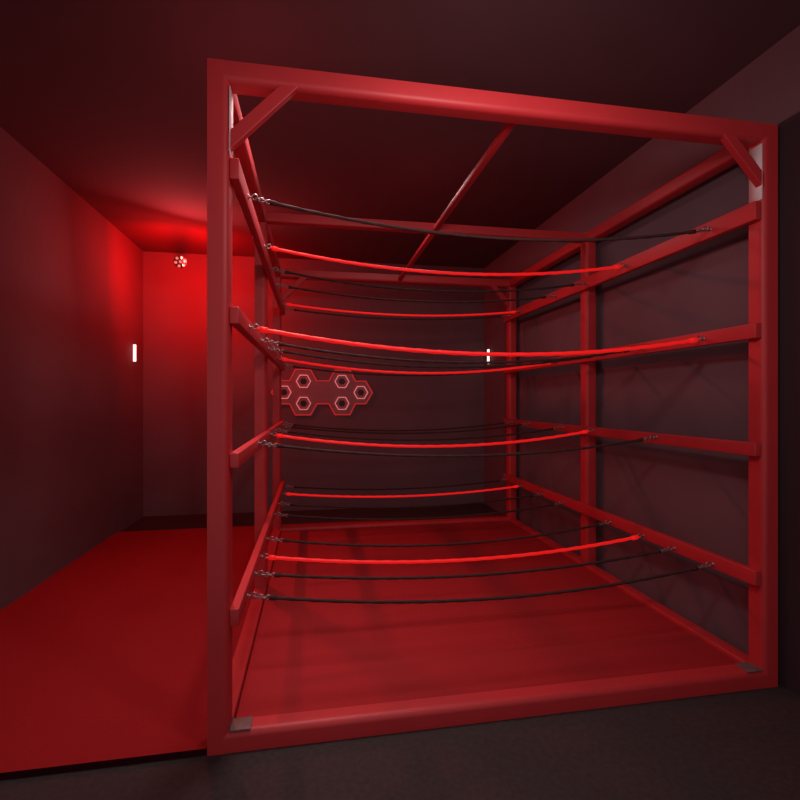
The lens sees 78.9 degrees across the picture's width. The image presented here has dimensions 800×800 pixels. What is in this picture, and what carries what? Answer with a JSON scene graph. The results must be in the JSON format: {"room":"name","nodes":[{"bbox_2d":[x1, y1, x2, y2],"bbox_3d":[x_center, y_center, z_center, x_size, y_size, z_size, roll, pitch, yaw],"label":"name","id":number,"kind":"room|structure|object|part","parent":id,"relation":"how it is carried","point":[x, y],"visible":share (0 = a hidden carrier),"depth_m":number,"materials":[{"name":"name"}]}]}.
{"room":"sports facility","nodes":[
{"label":"sports facility","id":0,"kind":"room"},
{"bbox_2d":[0,127,142,609],"bbox_3d":[-2.730,-0.210,2.497,0.100,3.480,7.870,0,0,-10],"label":"wall","id":1,"kind":"structure","parent":0,"point":[71,282],"depth_m":4.29,"materials":[{"name":"paint"}]},
{"bbox_2d":[132,343,135,361],"bbox_3d":[-3.280,-0.580,6.000,0.042,0.230,0.040,0,0,-10],"label":"wall light","id":2,"kind":"object","parent":1,"relation":"attached to","point":[133,345],"visible":1,"depth_m":5.99,"materials":[{"name":"white"}]},
{"bbox_2d":[143,251,483,516],"bbox_3d":[-1.069,-0.210,6.840,4.890,3.480,0.100,0,0,-10],"label":"wall","id":3,"kind":"structure","parent":0,"point":[174,298],"depth_m":6.80,"materials":[{"name":"paint"}]},
{"bbox_2d":[174,255,186,267],"bbox_3d":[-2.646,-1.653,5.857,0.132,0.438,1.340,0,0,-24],"label":"spotlight","id":4,"kind":"object","parent":3,"relation":"attached to","point":[180,261],"visible":1,"depth_m":5.26,"materials":[{"name":"red"}]},
{"bbox_2d":[271,369,372,414],"bbox_3d":[-1.073,-0.105,6.767,1.403,0.636,0.039,0,0,-10],"label":"light panel","id":5,"kind":"object","parent":3,"relation":"attached to","point":[303,391],"visible":0.91,"depth_m":6.76,"materials":[{"name":"red"}]},
{"bbox_2d":[0,0,799,267],"bbox_3d":[-0.380,-2.000,2.965,4.890,0.100,7.970,0,0,-10],"label":"ceiling","id":6,"kind":"structure","parent":0,"point":[110,96],"depth_m":3.12,"materials":[{"name":"paint"}]},
{"bbox_2d":[0,503,799,799],"bbox_3d":[-0.380,1.580,2.965,4.890,0.100,7.970,0,0,-10],"label":"floor","id":7,"kind":"structure","parent":0,"point":[740,745],"depth_m":2.05,"materials":[{"name":"concrete"}]},
{"bbox_2d":[0,514,505,779],"bbox_3d":[-0.580,1.515,4.085,4.684,0.030,3.835,0,0,-10],"label":"carpet","id":8,"kind":"object","parent":7,"relation":"on","point":[103,662],"visible":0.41,"depth_m":2.87,"materials":[{"name":"red carpet"}]},
{"bbox_2d":[236,521,737,717],"bbox_3d":[0.288,1.500,4.063,2.702,0.056,3.306,0,0,-10],"label":"floor mat","id":9,"kind":"object","parent":7,"relation":"on","point":[306,656],"visible":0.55,"depth_m":3.12,"materials":[{"name":"red rubber"}]},
{"bbox_2d":[207,58,777,755],"bbox_3d":[0.288,0.030,4.063,2.890,3.000,3.498,0,0,-10],"label":"cage","id":10,"kind":"object","parent":7,"relation":"on","point":[753,146],"visible":0.95,"depth_m":2.58,"materials":[{"name":"red paint"}]},
{"bbox_3d":[-0.792,0.030,2.140,0.090,3.000,0.090,0,0,-10],"label":"post","id":11,"kind":"part","parent":10,"relation":"part of","materials":[{"name":"red metal"}]},
{"bbox_3d":[-0.747,-1.218,2.149,0.005,0.295,0.078,0,0,-10],"label":"bare plate","id":12,"kind":"part","parent":10,"relation":"part of","materials":[{"name":"silver metal"}]},
{"bbox_3d":[-0.704,1.438,2.157,0.090,0.008,0.084,0,0,-10],"label":"corner plate","id":13,"kind":"part","parent":10,"relation":"part of","materials":[{"name":"metal"}]},
{"bbox_3d":[-1.027,0.950,3.830,0.041,0.075,3.476,0,0,-10],"label":"rail","id":14,"kind":"part","parent":10,"relation":"part of","materials":[{"name":"red metal"}]},
{"bbox_3d":[-1.027,0.265,3.830,0.041,0.066,3.476,0,0,-10],"label":"rail","id":15,"kind":"part","parent":10,"relation":"part of","materials":[{"name":"red metal"}]},
{"bbox_3d":[-1.027,-0.370,3.830,0.041,0.075,3.476,0,0,-10],"label":"rail","id":16,"kind":"part","parent":10,"relation":"part of","materials":[{"name":"red metal"}]},
{"bbox_3d":[-1.027,-1.010,3.830,0.041,0.092,3.476,0,0,-10],"label":"rail","id":17,"kind":"part","parent":10,"relation":"part of","materials":[{"name":"red metal"}]},
{"bbox_3d":[-1.091,0.030,3.818,0.090,3.000,0.090,0,0,-10],"label":"post","id":18,"kind":"part","parent":10,"relation":"part of","materials":[{"name":"red paint"}]},
{"bbox_3d":[-1.389,0.030,5.496,0.090,3.000,0.090,0,0,-10],"label":"post","id":19,"kind":"part","parent":10,"relation":"part of","materials":[{"name":"red metal"}]},
{"bbox_2d":[285,365,503,375],"bbox_3d":[0.060,-0.317,5.344,2.576,0.112,0.025,0,0,-10],"label":"rope","id":20,"kind":"object","parent":10,"relation":"attached to","point":[294,366],"visible":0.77,"depth_m":5.27,"materials":[{"name":"fabric"}]},
{"bbox_2d":[287,479,503,489],"bbox_3d":[0.004,1.001,5.659,2.576,0.085,0.025,0,0,-10],"label":"rope","id":21,"kind":"object","parent":10,"relation":"attached to","point":[501,479],"visible":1,"depth_m":5.65,"materials":[{"name":"fabric"}]},
{"bbox_2d":[288,308,505,319],"bbox_3d":[0.017,-0.968,5.590,2.576,0.094,0.025,0,0,-10],"label":"rope","id":22,"kind":"object","parent":10,"relation":"attached to","point":[499,316],"visible":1,"depth_m":5.57,"materials":[{"name":"fabric"}]},
{"bbox_2d":[288,421,508,430],"bbox_3d":[0.034,0.302,5.492,2.576,0.103,0.025,0,0,-10],"label":"rope","id":23,"kind":"object","parent":10,"relation":"attached to","point":[507,421],"visible":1,"depth_m":5.47,"materials":[{"name":"fabric"}]},
{"bbox_2d":[286,303,516,316],"bbox_3d":[0.066,-0.967,5.315,2.570,0.103,0.031,0,0,-10],"label":"rope","id":24,"kind":"object","parent":10,"relation":"attached to","point":[288,304],"visible":1,"depth_m":5.29,"materials":[{"name":"red fabric"}]},
{"bbox_2d":[285,485,518,497],"bbox_3d":[0.078,1.002,5.246,2.570,0.093,0.031,0,0,-10],"label":"rope","id":25,"kind":"object","parent":10,"relation":"attached to","point":[514,486],"visible":1,"depth_m":5.22,"materials":[{"name":"red fabric"}]},
{"bbox_2d":[284,423,525,433],"bbox_3d":[0.113,0.302,5.049,2.576,0.103,0.025,0,0,-10],"label":"rope","id":26,"kind":"object","parent":10,"relation":"attached to","point":[286,426],"visible":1,"depth_m":5.02,"materials":[{"name":"fabric"}]},
{"bbox_2d":[282,494,539,508],"bbox_3d":[0.165,1.007,4.753,2.576,0.094,0.025,0,0,-10],"label":"rope","id":27,"kind":"object","parent":10,"relation":"attached to","point":[532,495],"visible":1,"depth_m":4.73,"materials":[{"name":"fabric"}]},
{"bbox_2d":[280,357,550,373],"bbox_3d":[0.212,-0.306,4.487,2.570,0.139,0.031,0,0,-10],"label":"rope","id":28,"kind":"object","parent":10,"relation":"attached to","point":[283,358],"visible":0.9,"depth_m":4.45,"materials":[{"name":"red fabric"}]},
{"bbox_2d":[280,285,552,302],"bbox_3d":[0.212,-0.957,4.487,2.576,0.112,0.025,0,0,-10],"label":"rope","id":29,"kind":"object","parent":10,"relation":"attached to","point":[289,287],"visible":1,"depth_m":4.46,"materials":[{"name":"fabric"}]},
{"bbox_2d":[279,427,558,440],"bbox_3d":[0.239,0.308,4.340,2.576,0.112,0.025,0,0,-10],"label":"rope","id":30,"kind":"object","parent":10,"relation":"attached to","point":[553,428],"visible":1,"depth_m":4.31,"materials":[{"name":"fabric"}]},
{"bbox_2d":[279,503,560,519],"bbox_3d":[0.240,1.012,4.330,2.576,0.103,0.025,0,0,-10],"label":"rope","id":31,"kind":"object","parent":10,"relation":"attached to","point":[553,504],"visible":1,"depth_m":4.31,"materials":[{"name":"fabric"}]},
{"bbox_2d":[276,269,581,292],"bbox_3d":[0.303,-0.946,3.976,2.576,0.130,0.025,0,0,-10],"label":"rope","id":32,"kind":"object","parent":10,"relation":"attached to","point":[278,270],"visible":1,"depth_m":3.95,"materials":[{"name":"fabric"}]},
{"bbox_2d":[274,430,589,447],"bbox_3d":[0.325,0.314,3.857,2.570,0.130,0.031,0,0,-10],"label":"rope","id":33,"kind":"object","parent":10,"relation":"attached to","point":[278,435],"visible":1,"depth_m":3.83,"materials":[{"name":"red fabric"}]},
{"bbox_2d":[272,348,596,368],"bbox_3d":[0.349,-0.306,3.720,2.576,0.130,0.025,0,0,-10],"label":"rope","id":34,"kind":"object","parent":10,"relation":"attached to","point":[284,351],"visible":0.78,"depth_m":3.67,"materials":[{"name":"fabric"}]},
{"bbox_2d":[271,522,607,546],"bbox_3d":[0.368,1.022,3.611,2.576,0.119,0.025,0,0,-10],"label":"rope","id":35,"kind":"object","parent":10,"relation":"attached to","point":[604,523],"visible":1,"depth_m":3.58,"materials":[{"name":"fabric"}]},
{"bbox_2d":[269,246,621,275],"bbox_3d":[0.402,-0.948,3.424,2.570,0.136,0.031,0,0,-10],"label":"rope","id":36,"kind":"object","parent":10,"relation":"attached to","point":[274,248],"visible":1,"depth_m":3.39,"materials":[{"name":"red fabric"}]},
{"bbox_2d":[266,340,635,363],"bbox_3d":[0.433,-0.306,3.247,2.576,0.130,0.025,0,0,-10],"label":"rope","id":37,"kind":"object","parent":10,"relation":"attached to","point":[273,342],"visible":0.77,"depth_m":3.21,"materials":[{"name":"fabric"}]},
{"bbox_2d":[266,535,639,563],"bbox_3d":[0.436,1.015,3.227,2.570,0.115,0.031,0,0,-10],"label":"rope","id":38,"kind":"object","parent":10,"relation":"attached to","point":[634,537],"visible":1,"depth_m":3.19,"materials":[{"name":"red fabric"}]},
{"bbox_2d":[263,437,652,457],"bbox_3d":[0.459,0.308,3.099,2.576,0.113,0.025,0,0,-10],"label":"rope","id":39,"kind":"object","parent":10,"relation":"attached to","point":[649,438],"visible":1,"depth_m":3.07,"materials":[{"name":"fabric"}]},
{"bbox_3d":[-0.765,0.267,2.882,0.090,0.030,0.025,0,0,-10],"label":"chain","id":40,"kind":"part","parent":39,"relation":"part of","materials":[{"name":"metal"}]},
{"bbox_2d":[260,548,670,579],"bbox_3d":[0.489,1.012,2.932,2.576,0.103,0.025,0,0,-10],"label":"rope","id":41,"kind":"object","parent":10,"relation":"attached to","point":[278,575],"visible":1,"depth_m":2.90,"materials":[{"name":"fabric"}]},
{"bbox_3d":[-0.735,0.976,2.714,0.090,0.030,0.025,0,0,-10],"label":"chain","id":42,"kind":"part","parent":41,"relation":"part of","materials":[{"name":"metal"}]},
{"bbox_2d":[256,326,699,356],"bbox_3d":[0.531,-0.309,2.696,2.570,0.135,0.031,0,0,-10],"label":"rope","id":43,"kind":"object","parent":10,"relation":"attached to","point":[261,329],"visible":1,"depth_m":2.66,"materials":[{"name":"red fabric"}]},
{"bbox_2d":[254,198,705,241],"bbox_3d":[0.540,-0.941,2.646,2.576,0.140,0.025,0,0,-10],"label":"rope","id":44,"kind":"object","parent":10,"relation":"attached to","point":[272,202],"visible":1,"depth_m":2.61,"materials":[{"name":"fabric"}]},
{"bbox_3d":[-0.684,-0.995,2.429,0.090,0.032,0.025,0,0,-10],"label":"chain","id":45,"kind":"part","parent":44,"relation":"part of","materials":[{"name":"metal"}]},
{"bbox_3d":[1.764,-0.995,2.864,0.090,0.032,0.025,0,0,-10],"label":"chain","id":46,"kind":"part","parent":44,"relation":"part of","materials":[{"name":"metal"}]},
{"bbox_2d":[253,564,708,603],"bbox_3d":[0.543,1.020,2.627,2.576,0.117,0.025,0,0,-10],"label":"rope","id":47,"kind":"object","parent":10,"relation":"attached to","point":[694,568],"visible":1,"depth_m":2.60,"materials":[{"name":"fabric"}]},
{"bbox_3d":[-0.681,0.977,2.409,0.090,0.031,0.025,0,0,-10],"label":"chain","id":48,"kind":"part","parent":47,"relation":"part of","materials":[{"name":"metal"}]},
{"bbox_3d":[1.767,0.977,2.844,0.090,0.031,0.025,0,0,-10],"label":"chain","id":49,"kind":"part","parent":47,"relation":"part of","materials":[{"name":"metal"}]},
{"bbox_3d":[1.368,0.030,5.986,0.090,3.000,0.090,0,0,-10],"label":"post","id":50,"kind":"part","parent":10,"relation":"part of","materials":[{"name":"red metal"}]},
{"bbox_3d":[1.666,0.030,4.308,0.090,3.000,0.090,0,0,-10],"label":"post","id":51,"kind":"part","parent":10,"relation":"part of","materials":[{"name":"red metal"}]},
{"bbox_3d":[1.603,0.950,4.298,0.041,0.082,3.476,0,0,-10],"label":"rail","id":52,"kind":"part","parent":10,"relation":"part of","materials":[{"name":"red metal"}]},
{"bbox_3d":[1.603,0.265,4.298,0.041,0.072,3.476,0,0,-10],"label":"rail","id":53,"kind":"part","parent":10,"relation":"part of","materials":[{"name":"red paint"}]},
{"bbox_3d":[1.603,-0.370,4.298,0.041,0.082,3.476,0,0,-10],"label":"rail","id":54,"kind":"part","parent":10,"relation":"part of","materials":[{"name":"red paint"}]},
{"bbox_3d":[1.603,-1.010,4.298,0.041,0.100,3.476,0,0,-10],"label":"rail","id":55,"kind":"part","parent":10,"relation":"part of","materials":[{"name":"red paint"}]},
{"bbox_3d":[1.876,1.438,2.616,0.090,0.008,0.084,0,0,-10],"label":"corner plate","id":56,"kind":"part","parent":10,"relation":"part of","materials":[{"name":"metal"}]},
{"bbox_3d":[1.919,-1.218,2.622,0.005,0.295,0.078,0,0,-10],"label":"bare plate","id":57,"kind":"part","parent":10,"relation":"part of","materials":[{"name":"silver metal"}]},
{"bbox_3d":[1.964,0.030,2.631,0.090,3.000,0.090,0,0,-10],"label":"post","id":58,"kind":"part","parent":10,"relation":"part of","materials":[{"name":"red metal"}]},
{"bbox_2d":[484,25,799,654],"bbox_3d":[1.986,-0.210,3.335,0.100,3.480,7.870,0,0,-10],"label":"wall","id":59,"kind":"structure","parent":0,"point":[697,497],"depth_m":3.61,"materials":[{"name":"paint"}]},
{"bbox_2d":[487,349,490,364],"bbox_3d":[1.270,-0.620,6.961,0.042,0.230,0.040,0,0,-10],"label":"wall light","id":60,"kind":"object","parent":59,"relation":"attached to","point":[488,350],"visible":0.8,"depth_m":6.95,"materials":[{"name":"white"}]},
{"bbox_2d":[778,111,799,695],"bbox_3d":[2.329,0.020,1.065,0.020,3.020,3.280,0,0,-10],"label":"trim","id":61,"kind":"structure","parent":59,"relation":"attached to","point":[788,129],"depth_m":2.57,"materials":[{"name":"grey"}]}
]}

